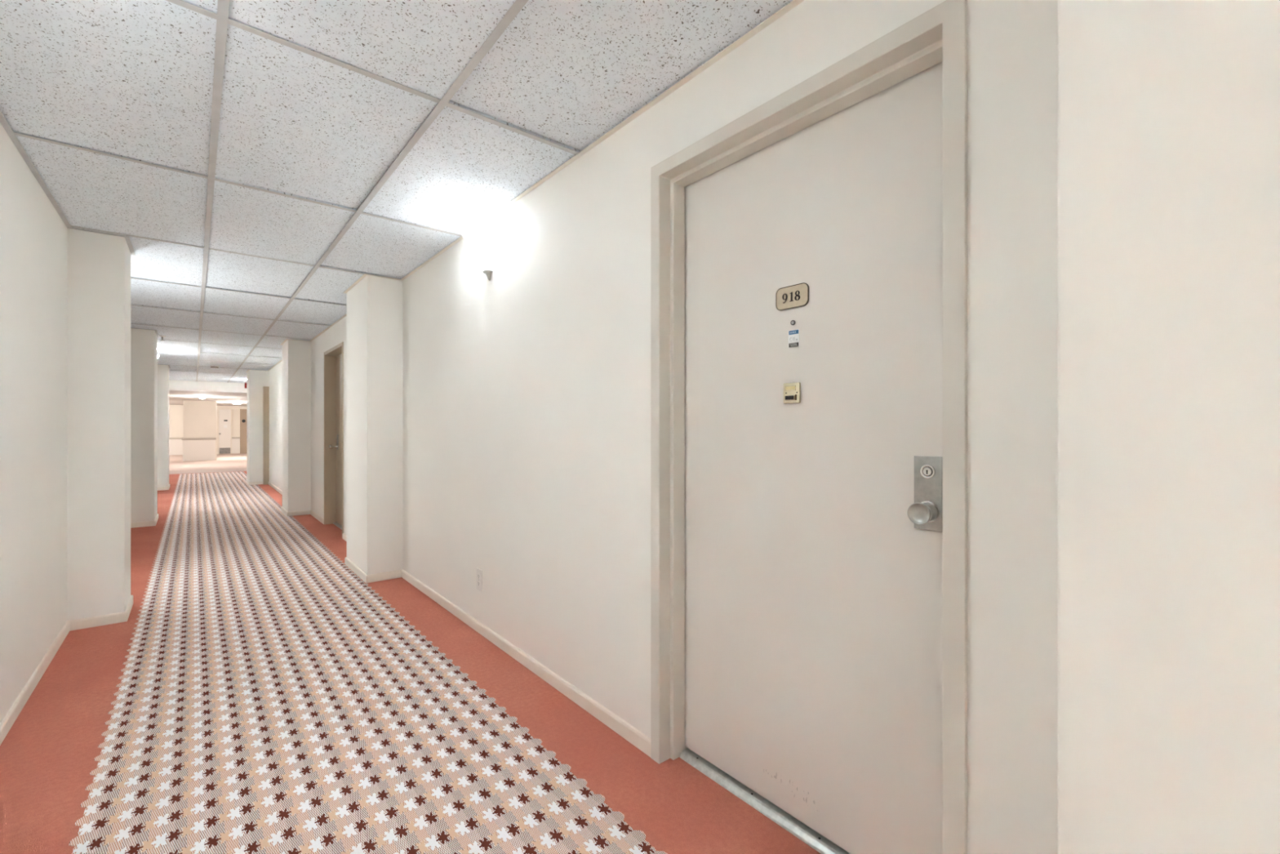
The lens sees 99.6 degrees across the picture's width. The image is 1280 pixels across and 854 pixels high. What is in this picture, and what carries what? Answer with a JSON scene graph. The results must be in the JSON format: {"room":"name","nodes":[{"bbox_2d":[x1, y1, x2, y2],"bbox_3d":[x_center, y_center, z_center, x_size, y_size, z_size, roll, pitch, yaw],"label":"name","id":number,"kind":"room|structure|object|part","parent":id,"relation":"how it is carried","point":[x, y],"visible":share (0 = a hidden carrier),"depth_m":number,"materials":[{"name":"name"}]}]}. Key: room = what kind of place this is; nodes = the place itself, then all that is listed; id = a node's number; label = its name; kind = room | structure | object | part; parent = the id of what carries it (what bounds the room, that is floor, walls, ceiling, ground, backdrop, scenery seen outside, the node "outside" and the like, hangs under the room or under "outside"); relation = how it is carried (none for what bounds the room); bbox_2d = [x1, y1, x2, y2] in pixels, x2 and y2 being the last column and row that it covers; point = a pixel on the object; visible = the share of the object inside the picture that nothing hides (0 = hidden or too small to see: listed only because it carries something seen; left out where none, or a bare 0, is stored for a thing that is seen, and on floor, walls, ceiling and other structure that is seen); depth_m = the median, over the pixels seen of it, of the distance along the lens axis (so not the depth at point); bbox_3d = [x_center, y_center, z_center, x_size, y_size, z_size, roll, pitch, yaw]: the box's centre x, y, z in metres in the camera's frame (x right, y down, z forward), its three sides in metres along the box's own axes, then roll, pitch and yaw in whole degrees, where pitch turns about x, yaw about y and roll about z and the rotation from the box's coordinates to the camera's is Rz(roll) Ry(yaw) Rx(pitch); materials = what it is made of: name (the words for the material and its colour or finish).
{"room":"apartment building corridor","nodes":[
{"label":"apartment building corridor","id":0,"kind":"room"},
{"bbox_2d":[0,123,66,723],"bbox_3d":[-0.403,0.014,-0.450,0.120,2.224,8.820,0,0,-40],"label":"wall","id":1,"kind":"structure","parent":0,"point":[33,235],"depth_m":2.30,"materials":[{"name":"paint"}]},
{"bbox_2d":[0,484,169,745],"bbox_3d":[-4.277,1.098,4.509,0.264,0.057,21.400,0,0,-40],"label":"baseboard","id":2,"kind":"structure","parent":1,"relation":"attached to","point":[6,723],"depth_m":2.71,"materials":[{"name":"beige paint"}]},
{"bbox_2d":[0,110,170,368],"bbox_3d":[-4.273,-1.095,4.512,0.273,0.003,21.400,0,0,-40],"label":"trim","id":3,"kind":"structure","parent":1,"relation":"attached to","point":[3,122],"depth_m":2.42,"materials":[{"name":"grey paint"}]},
{"bbox_2d":[66,227,130,620],"bbox_3d":[-3.240,0.014,3.167,0.350,2.224,0.390,0,0,-40],"label":"pillar","id":4,"kind":"structure","parent":0,"point":[99,264],"depth_m":3.06,"materials":[{"name":"paint"}]},
{"bbox_2d":[130,328,157,522],"bbox_3d":[-5.840,0.014,6.289,0.314,2.224,0.645,0,0,-40],"label":"pillar","id":5,"kind":"structure","parent":0,"point":[144,343],"depth_m":6.08,"materials":[{"name":"paint"}]},
{"bbox_2d":[157,364,168,487],"bbox_3d":[-8.716,0.014,9.766,0.305,2.224,0.620,0,0,-40],"label":"pillar","id":6,"kind":"structure","parent":0,"point":[162,370],"depth_m":9.58,"materials":[{"name":"paint"}]},
{"bbox_2d":[182,400,216,461],"bbox_3d":[-15.054,0.134,18.473,0.900,1.985,1.540,0,0,-40],"label":"pillar lobby","id":7,"kind":"structure","parent":0,"point":[199,417],"depth_m":17.90,"materials":[{"name":"beige paint"}]},
{"bbox_3d":[-14.583,0.406,17.891,0.885,0.070,0.042,0,0,-40],"label":"chair rail","id":8,"kind":"part","parent":7,"relation":"part of","materials":[{"name":"beige wood"}]},
{"bbox_2d":[168,390,246,406],"bbox_3d":[-14.040,-0.909,17.794,11.000,0.100,11.280,0,0,-40],"label":"ceiling","id":9,"kind":"structure","parent":0,"point":[175,397],"depth_m":15.80,"materials":[{"name":"grey paint"}]},
{"bbox_2d":[168,404,246,453],"bbox_3d":[-17.604,0.123,22.113,11.000,2.005,0.120,0,0,-40],"label":"wall","id":10,"kind":"structure","parent":0,"point":[175,411],"depth_m":21.50,"materials":[{"name":"beige paint"}]},
{"bbox_2d":[168,437,182,439],"bbox_3d":[-19.589,0.466,20.377,5.730,0.070,0.040,0,0,-40],"label":"trim","id":11,"kind":"structure","parent":10,"relation":"attached to","point":[169,437],"depth_m":21.37,"materials":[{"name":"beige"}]},
{"bbox_2d":[168,439,182,455],"bbox_3d":[-19.593,0.816,20.382,5.730,0.620,0.022,0,0,-40],"label":"trim","id":12,"kind":"structure","parent":10,"relation":"attached to","point":[175,446],"depth_m":21.39,"materials":[{"name":"white paint"}]},
{"bbox_2d":[217,408,231,453],"bbox_3d":[-17.180,0.186,22.353,0.490,1.880,0.050,0,0,-40],"label":"trim","id":13,"kind":"structure","parent":10,"relation":"attached to","point":[218,409],"depth_m":22.21,"materials":[{"name":"beige paint"}]},
{"bbox_2d":[218,409,231,453],"bbox_3d":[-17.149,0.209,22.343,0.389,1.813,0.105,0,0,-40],"label":"door","id":14,"kind":"structure","parent":10,"relation":"in","point":[224,415],"depth_m":22.36,"materials":[{"name":"white paint"}]},
{"bbox_3d":[-17.156,0.994,22.355,0.360,0.235,0.008,0,0,-40],"label":"kick plate","id":15,"kind":"part","parent":14,"relation":"part of","materials":[{"name":"grey metal"}]},
{"bbox_2d":[231,438,239,453],"bbox_3d":[-16.905,0.816,22.600,0.300,0.620,0.022,0,0,-40],"label":"trim","id":16,"kind":"structure","parent":10,"relation":"attached to","point":[235,442],"depth_m":22.59,"materials":[{"name":"white paint"}]},
{"bbox_2d":[240,408,246,453],"bbox_3d":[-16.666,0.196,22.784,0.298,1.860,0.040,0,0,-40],"label":"door","id":17,"kind":"structure","parent":10,"relation":"in","point":[242,411],"depth_m":22.73,"materials":[{"name":"beige wood"}]},
{"bbox_2d":[168,379,246,392],"bbox_3d":[-10.411,-1.038,13.398,11.000,0.357,0.120,0,0,-40],"label":"trim","id":18,"kind":"structure","parent":0,"point":[179,385],"depth_m":13.19,"materials":[{"name":"white paint"}]},
{"bbox_2d":[246,369,268,481],"bbox_3d":[-7.564,0.014,10.833,0.465,2.224,0.660,0,0,-40],"label":"pillar","id":19,"kind":"structure","parent":0,"point":[256,380],"depth_m":10.51,"materials":[{"name":"paint"}]},
{"bbox_2d":[282,339,311,511],"bbox_3d":[-4.451,0.014,7.151,0.410,2.224,0.583,0,0,-40],"label":"pillar","id":20,"kind":"structure","parent":0,"point":[296,354],"depth_m":6.88,"materials":[{"name":"paint"}]},
{"bbox_2d":[268,315,346,534],"bbox_3d":[-4.711,0.014,7.639,0.190,2.224,7.920,0,0,-40],"label":"wall","id":21,"kind":"structure","parent":0,"point":[336,334],"depth_m":6.66,"materials":[{"name":"paint"}]},
{"bbox_2d":[262,386,269,484],"bbox_3d":[-7.287,0.173,10.556,0.110,1.905,0.120,0,0,-40],"label":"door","id":22,"kind":"structure","parent":21,"relation":"attached to","point":[265,388],"depth_m":10.50,"materials":[{"name":"beige paint"}]},
{"bbox_2d":[245,479,324,524],"bbox_3d":[-6.885,1.098,9.899,0.346,0.057,9.765,0,0,-40],"label":"baseboard","id":23,"kind":"structure","parent":21,"relation":"attached to","point":[312,513],"depth_m":6.90,"materials":[{"name":"beige paint"}]},
{"bbox_2d":[324,342,343,537],"bbox_3d":[-3.260,0.136,5.887,0.153,1.980,1.030,0,0,-40],"label":"trim","id":24,"kind":"structure","parent":21,"relation":"attached to","point":[330,356],"depth_m":6.24,"materials":[{"name":"beige paint"}]},
{"bbox_2d":[328,353,342,525],"bbox_3d":[-3.243,0.145,5.898,0.129,1.921,0.949,0,0,-40],"label":"door","id":25,"kind":"structure","parent":21,"relation":"in","point":[339,358],"depth_m":6.14,"materials":[{"name":"beige paint"}]},
{"bbox_3d":[-3.498,0.231,6.170,0.081,0.049,0.049,0,0,-40],"label":"knob","id":26,"kind":"part","parent":25,"relation":"part of","materials":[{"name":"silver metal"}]},
{"bbox_2d":[237,98,440,368],"bbox_3d":[-3.645,-1.201,4.966,2.200,0.030,21.500,0,0,-40],"label":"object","id":27,"kind":"structure","parent":0,"point":[440,99],"depth_m":2.73,"materials":[{"name":"grey paint"}]},
{"bbox_2d":[346,275,402,574],"bbox_3d":[-2.038,0.014,4.288,0.384,2.224,0.684,0,0,-40],"label":"pillar","id":28,"kind":"structure","parent":0,"point":[375,304],"depth_m":4.01,"materials":[{"name":"paint"}]},
{"bbox_2d":[0,0,792,382],"bbox_3d":[-3.366,-1.109,4.644,1.920,0.028,22.352,0,0,-40],"label":"ceiling","id":29,"kind":"structure","parent":0,"point":[232,143],"depth_m":1.94,"materials":[{"name":"tile"}]},
{"bbox_2d":[209,365,218,368],"bbox_3d":[-7.700,-1.073,9.787,0.124,0.043,0.124,0,0,-40],"label":"smoke detector","id":30,"kind":"object","parent":29,"relation":"attached to","point":[211,366],"visible":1,"depth_m":9.75,"materials":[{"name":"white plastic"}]},
{"bbox_2d":[0,453,821,853],"bbox_3d":[-7.158,1.176,9.457,11.000,0.100,32.900,0,0,-40],"label":"floor","id":31,"kind":"structure","parent":0,"point":[47,755],"depth_m":1.94,"materials":[{"name":"carpet"}]},
{"bbox_2d":[333,522,342,529],"bbox_3d":[-3.226,1.119,5.915,0.065,0.014,0.958,0,0,-40],"label":"threshold","id":32,"kind":"object","parent":31,"relation":"on","point":[336,524],"visible":0.29,"depth_m":6.10,"materials":[{"name":"metal"}]},
{"bbox_2d":[69,471,667,853],"bbox_3d":[-3.640,1.125,4.962,1.221,0.002,21.268,0,0,-40],"label":"carpet runner","id":33,"kind":"object","parent":31,"relation":"on","point":[268,700],"visible":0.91,"depth_m":2.01,"materials":[{"name":"carpet"}]},
{"bbox_2d":[679,747,850,853],"bbox_3d":[0.434,1.117,1.536,0.072,0.019,0.853,0,0,-40],"label":"threshold","id":34,"kind":"object","parent":31,"relation":"on","point":[811,837],"visible":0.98,"depth_m":1.58,"materials":[{"name":"metal"}]},
{"bbox_2d":[402,0,1057,853],"bbox_3d":[-0.439,0.014,2.542,0.140,2.224,4.060,0,0,-40],"label":"wall","id":35,"kind":"structure","parent":0,"point":[526,388],"depth_m":1.91,"materials":[{"name":"paint"}]},
{"bbox_2d":[476,568,482,591],"bbox_3d":[-0.879,0.838,2.960,0.008,0.116,0.071,0,0,-40],"label":"wall outlet","id":36,"kind":"object","parent":35,"relation":"attached to","point":[479,572],"visible":1,"depth_m":2.95,"materials":[{"name":"white plastic"}]},
{"bbox_2d":[458,220,502,280],"bbox_3d":[-0.855,-0.903,2.815,0.155,0.261,0.310,0,0,-40],"label":"wall sconce","id":37,"kind":"object","parent":35,"relation":"attached to","point":[482,237],"visible":1,"depth_m":2.77,"materials":[{"name":"glass"}]},
{"bbox_2d":[342,533,650,756],"bbox_3d":[-1.547,1.098,3.575,0.255,0.057,4.697,0,0,-40],"label":"baseboard","id":38,"kind":"structure","parent":35,"relation":"attached to","point":[636,737],"depth_m":2.49,"materials":[{"name":"beige paint"}]},
{"bbox_2d":[245,0,804,372],"bbox_3d":[-4.670,-1.095,7.244,0.325,0.003,16.681,0,0,-40],"label":"trim","id":39,"kind":"structure","parent":35,"relation":"attached to","point":[793,3],"depth_m":1.91,"materials":[{"name":"beige paint"}]},
{"bbox_2d":[650,0,967,853],"bbox_3d":[0.405,0.123,1.512,0.155,2.006,0.970,0,0,-40],"label":"trim","id":40,"kind":"structure","parent":35,"relation":"attached to","point":[939,34],"depth_m":1.39,"materials":[{"name":"beige paint"}]},
{"bbox_2d":[684,61,942,853],"bbox_3d":[0.424,0.135,1.528,0.102,1.934,0.876,0,0,-40],"label":"door","id":41,"kind":"structure","parent":35,"relation":"in","point":[814,258],"depth_m":1.45,"materials":[{"name":"beige paint"}]},
{"bbox_3d":[0.430,-0.366,1.528,0.004,0.063,0.106,0,0,-40],"label":"number plate","id":42,"kind":"part","parent":41,"relation":"part of","materials":[{"name":"beige metal"}]},
{"bbox_3d":[0.642,0.195,1.225,0.051,0.050,0.050,0,0,-40],"label":"knob","id":43,"kind":"part","parent":41,"relation":"part of","materials":[{"name":"metal"}]},
{"bbox_3d":[0.663,0.153,1.244,0.006,0.170,0.062,0,0,-40],"label":"lock plate","id":44,"kind":"part","parent":41,"relation":"part of","materials":[{"name":"metal"}]},
{"bbox_2d":[1057,0,1279,853],"bbox_3d":[0.969,0.014,0.645,0.384,2.224,0.680,0,0,-40],"label":"wall","id":45,"kind":"structure","parent":0,"point":[1169,110],"depth_m":0.69,"materials":[{"name":"paint"}]}
]}

